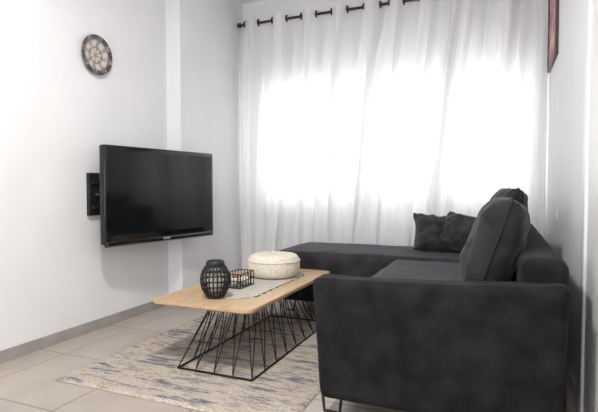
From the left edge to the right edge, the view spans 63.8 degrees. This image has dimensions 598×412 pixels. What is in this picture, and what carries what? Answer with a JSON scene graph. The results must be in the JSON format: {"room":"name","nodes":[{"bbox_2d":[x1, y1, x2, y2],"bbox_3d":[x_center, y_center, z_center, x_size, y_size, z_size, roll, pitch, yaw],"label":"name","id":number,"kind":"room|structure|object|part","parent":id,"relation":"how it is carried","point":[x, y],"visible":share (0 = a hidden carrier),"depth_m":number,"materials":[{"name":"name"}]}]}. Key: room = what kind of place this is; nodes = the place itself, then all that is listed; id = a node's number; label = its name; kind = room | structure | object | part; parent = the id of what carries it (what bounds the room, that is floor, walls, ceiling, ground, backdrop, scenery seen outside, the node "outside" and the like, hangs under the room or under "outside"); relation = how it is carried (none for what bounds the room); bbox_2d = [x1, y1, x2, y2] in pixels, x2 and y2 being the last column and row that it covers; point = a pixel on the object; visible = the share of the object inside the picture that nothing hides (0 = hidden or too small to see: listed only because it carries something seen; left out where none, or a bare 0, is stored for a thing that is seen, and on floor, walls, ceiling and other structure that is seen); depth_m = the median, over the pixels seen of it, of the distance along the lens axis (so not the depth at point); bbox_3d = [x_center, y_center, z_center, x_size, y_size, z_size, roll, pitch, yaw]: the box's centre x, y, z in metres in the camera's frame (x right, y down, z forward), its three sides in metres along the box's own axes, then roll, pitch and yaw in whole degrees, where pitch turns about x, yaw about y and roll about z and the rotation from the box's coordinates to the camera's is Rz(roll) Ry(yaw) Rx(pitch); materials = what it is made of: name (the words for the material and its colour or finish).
{"room":"living room","nodes":[
{"label":"living room","id":0,"kind":"room"},
{"bbox_2d":[0,0,242,350],"bbox_3d":[-2.166,-0.545,1.993,0.350,3.040,7.640,1,2,23],"label":"wall","id":1,"kind":"structure","parent":0,"point":[172,80],"depth_m":3.52,"materials":[{"name":"paint"}]},
{"bbox_2d":[0,301,165,363],"bbox_3d":[-2.356,0.956,1.515,0.012,0.075,6.108,1,2,23],"label":"baseboard","id":2,"kind":"structure","parent":1,"relation":"attached to","point":[11,353],"depth_m":3.34,"materials":[{"name":"tile"}]},
{"bbox_2d":[82,34,111,74],"bbox_3d":[-1.480,-1.102,3.507,0.028,0.288,0.288,1,2,23],"label":"wall plate","id":3,"kind":"object","parent":1,"relation":"attached to","point":[96,53],"visible":1,"depth_m":3.52,"materials":[{"name":"ceramic"}]},
{"bbox_2d":[86,144,212,247],"bbox_3d":[-1.188,-0.087,3.912,0.294,0.735,1.133,1,3,32],"label":"television","id":4,"kind":"object","parent":1,"relation":"attached to","point":[140,195],"visible":1,"depth_m":3.71,"materials":[{"name":"black plastic"}]},
{"bbox_3d":[-1.500,-0.086,3.499,0.029,0.310,0.100,1,2,23],"label":"mount plate","id":5,"kind":"part","parent":4,"relation":"part of","materials":[{"name":"black metal"}]},
{"bbox_2d":[238,0,265,3],"bbox_3d":[-0.709,-2.091,1.325,3.510,0.100,7.640,1,2,23],"label":"ceiling","id":6,"kind":"structure","parent":0,"point":[240,1],"depth_m":5.13,"materials":[{"name":"white paint"}]},
{"bbox_2d":[0,299,576,411],"bbox_3d":[-0.709,1.047,1.442,3.510,0.100,7.640,1,2,23],"label":"floor","id":7,"kind":"structure","parent":0,"point":[28,383],"depth_m":2.69,"materials":[{"name":"tile"}]},
{"bbox_2d":[55,311,319,411],"bbox_3d":[-0.360,0.925,3.153,1.395,0.011,1.734,1,2,23],"label":"area rug","id":8,"kind":"object","parent":7,"relation":"on","point":[148,369],"visible":0.74,"depth_m":2.72,"materials":[{"name":"fabric"}]},
{"bbox_2d":[153,268,329,381],"bbox_3d":[-0.307,0.723,3.321,0.694,0.378,1.364,1,2,23],"label":"coffee table","id":9,"kind":"object","parent":8,"relation":"on","point":[193,297],"visible":0.77,"depth_m":2.88,"materials":[{"name":"brown wood"}]},
{"bbox_3d":[-0.238,0.910,3.225,0.488,0.011,1.228,1,2,23],"label":"frame","id":10,"kind":"part","parent":9,"relation":"part of","materials":[{"name":"black metal"}]},
{"bbox_2d":[223,273,303,298],"bbox_3d":[-0.259,0.532,3.317,0.338,0.002,1.000,1,2,23],"label":"table runner","id":11,"kind":"object","parent":9,"relation":"on","point":[260,286],"visible":0.52,"depth_m":3.16,"materials":[{"name":"grey fabric"}]},
{"bbox_2d":[200,259,230,298],"bbox_3d":[-0.503,0.435,2.884,0.182,0.223,0.182,1,2,23],"label":"lantern","id":12,"kind":"object","parent":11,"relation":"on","point":[214,289],"visible":1,"depth_m":2.83,"materials":[{"name":"black"}]},
{"bbox_2d":[208,274,221,295],"bbox_3d":[-0.503,0.471,2.886,0.082,0.119,0.082,1,2,23],"label":"candle","id":13,"kind":"object","parent":12,"relation":"on","point":[217,292],"depth_m":2.85,"materials":[{"name":"white wax"}]},
{"bbox_2d":[225,269,253,288],"bbox_3d":[-0.399,0.485,3.201,0.126,0.097,0.186,1,2,23],"label":"basket","id":14,"kind":"object","parent":11,"relation":"on","point":[244,280],"visible":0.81,"depth_m":3.18,"materials":[{"name":"black metal"}]},
{"bbox_2d":[247,251,299,278],"bbox_3d":[-0.187,0.435,3.588,0.394,0.170,0.394,1,2,23],"label":"round box","id":15,"kind":"object","parent":11,"relation":"on","point":[267,264],"visible":0.99,"depth_m":3.43,"materials":[{"name":"beige fabric"}]},
{"bbox_2d":[279,188,569,411],"bbox_3d":[0.533,0.401,3.262,2.046,1.050,2.384,1,2,23],"label":"sofa","id":16,"kind":"object","parent":7,"relation":"on","point":[483,327],"visible":0.95,"depth_m":2.02,"materials":[{"name":"grey fabric"}]},
{"bbox_3d":[-0.077,0.842,4.121,0.110,0.103,0.016,1,2,23],"label":"leg","id":17,"kind":"part","parent":16,"relation":"part of","materials":[{"name":"black"}]},
{"bbox_3d":[0.154,0.913,2.237,0.110,0.103,0.016,1,2,23],"label":"leg","id":18,"kind":"part","parent":16,"relation":"part of","materials":[{"name":"black"}]},
{"bbox_2d":[279,242,459,276],"bbox_3d":[0.772,0.486,4.045,1.884,0.254,0.762,1,2,23],"label":"cushion","id":19,"kind":"object","parent":16,"relation":"on","point":[361,260],"depth_m":3.84,"materials":[{"name":"fabric"}]},
{"bbox_2d":[412,213,460,252],"bbox_3d":[1.152,0.233,3.933,0.448,0.349,0.309,0,2,10],"label":"throw pillow","id":20,"kind":"object","parent":16,"relation":"on","point":[428,228],"visible":0.59,"depth_m":3.84,"materials":[{"name":"fabric"}]},
{"bbox_3d":[0.560,0.590,2.061,1.041,0.590,0.176,1,2,23],"label":"arm panel","id":21,"kind":"part","parent":16,"relation":"part of","materials":[{"name":"grey fabric"}]},
{"bbox_2d":[372,260,512,281],"bbox_3d":[0.827,0.536,2.840,0.852,0.244,1.481,1,2,23],"label":"seat cushion","id":22,"kind":"object","parent":16,"relation":"on","point":[448,270],"depth_m":3.07,"materials":[{"name":"fabric"}]},
{"bbox_2d":[439,211,475,250],"bbox_3d":[1.312,0.218,3.785,0.262,0.341,0.437,-2,3,-42],"label":"throw pillow","id":23,"kind":"object","parent":16,"relation":"on","point":[457,229],"visible":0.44,"depth_m":3.74,"materials":[{"name":"fabric"}]},
{"bbox_2d":[459,197,530,281],"bbox_3d":[0.995,0.204,2.455,0.329,0.494,0.660,1,2,23],"label":"cushion","id":24,"kind":"object","parent":16,"relation":"on","point":[497,240],"depth_m":2.17,"materials":[{"name":"fabric"}]},
{"bbox_2d":[482,197,513,280],"bbox_3d":[0.996,0.203,2.454,0.167,0.492,0.667,1,2,23],"label":"piping","id":25,"kind":"object","parent":16,"relation":"on","point":[498,213],"depth_m":2.16,"materials":[{"name":"black fabric"}]},
{"bbox_2d":[490,188,527,209],"bbox_3d":[1.272,0.147,3.053,0.313,0.520,0.668,1,2,23],"label":"cushion","id":26,"kind":"object","parent":16,"relation":"on","point":[516,194],"depth_m":2.74,"materials":[{"name":"fabric"}]},
{"bbox_3d":[1.407,0.513,2.945,0.186,0.688,2.242,1,2,23],"label":"rest frame","id":27,"kind":"part","parent":16,"relation":"part of","materials":[{"name":"grey fabric"}]},
{"bbox_2d":[243,0,546,237],"bbox_3d":[0.727,-0.651,4.813,3.110,3.040,0.200,1,2,23],"label":"wall","id":28,"kind":"structure","parent":0,"point":[266,9],"depth_m":5.00,"materials":[{"name":"paint"}]},
{"bbox_2d":[237,0,417,27],"bbox_3d":[0.716,-1.888,4.572,2.920,0.052,0.165,1,2,23],"label":"curtain rod","id":29,"kind":"object","parent":28,"relation":"attached to","point":[239,25],"visible":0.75,"depth_m":4.71,"materials":[{"name":"brown metal"}]},
{"bbox_2d":[239,0,386,268],"bbox_3d":[0.074,-0.551,4.812,1.591,2.790,0.190,1,2,23],"label":"curtain","id":30,"kind":"object","parent":29,"relation":"hanging from","point":[302,79],"visible":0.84,"depth_m":4.82,"materials":[{"name":"sheer white fabric"}]},
{"bbox_2d":[349,0,462,245],"bbox_3d":[0.935,-0.536,4.426,1.099,2.790,0.199,1,2,23],"label":"curtain","id":31,"kind":"object","parent":29,"relation":"hanging from","point":[409,145],"visible":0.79,"depth_m":4.38,"materials":[{"name":"sheer white fabric"},{"name":"dark metal"}]},
{"bbox_2d":[440,0,547,235],"bbox_3d":[1.535,-0.527,4.173,1.101,2.790,0.196,1,2,23],"label":"curtain","id":32,"kind":"object","parent":29,"relation":"hanging from","point":[498,130],"visible":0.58,"depth_m":4.09,"materials":[{"name":"sheer white fabric"},{"name":"dark metal"}]},
{"bbox_2d":[544,0,585,389],"bbox_3d":[0.818,-0.498,0.745,0.200,3.040,7.640,1,2,23],"label":"wall","id":33,"kind":"structure","parent":0,"point":[566,78],"depth_m":2.74,"materials":[{"name":"paint"}]},
{"bbox_2d":[547,0,558,72],"bbox_3d":[1.904,-1.476,3.595,0.021,0.820,0.600,1,2,23],"label":"framed picture","id":34,"kind":"object","parent":33,"relation":"attached to","point":[553,5],"visible":1,"depth_m":3.60,"materials":[{"name":"red wood"}]},
{"bbox_2d":[549,0,554,63],"bbox_3d":[1.908,-1.476,3.593,0.010,0.760,0.540,1,2,23],"label":"print","id":35,"kind":"object","parent":34,"relation":"on","point":[551,2],"depth_m":3.66},
{"bbox_2d":[555,210,557,222],"bbox_3d":[1.730,0.069,3.227,0.013,0.080,0.080,1,2,23],"label":"wall switch","id":36,"kind":"object","parent":33,"relation":"attached to","point":[556,213],"visible":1,"depth_m":3.20,"materials":[{"name":"white plastic"}]},
{"bbox_2d":[567,364,577,410],"bbox_3d":[1.029,0.954,1.579,0.012,0.075,5.640,1,2,23],"label":"baseboard","id":37,"kind":"structure","parent":33,"relation":"attached to","point":[572,387],"depth_m":2.41,"materials":[{"name":"tile"}]},
{"bbox_2d":[577,0,591,411],"bbox_3d":[1.073,-0.102,1.662,0.024,2.180,0.980,1,2,23],"label":"door","id":38,"kind":"structure","parent":33,"relation":"in","point":[588,2],"depth_m":2.06,"materials":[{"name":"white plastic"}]},
{"bbox_2d":[583,0,597,411],"bbox_3d":[1.078,-0.065,1.662,0.013,2.095,0.820,1,2,23],"label":"wall","id":39,"kind":"structure","parent":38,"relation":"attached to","point":[590,398],"depth_m":1.93,"materials":[{"name":"white paint"}]}
]}

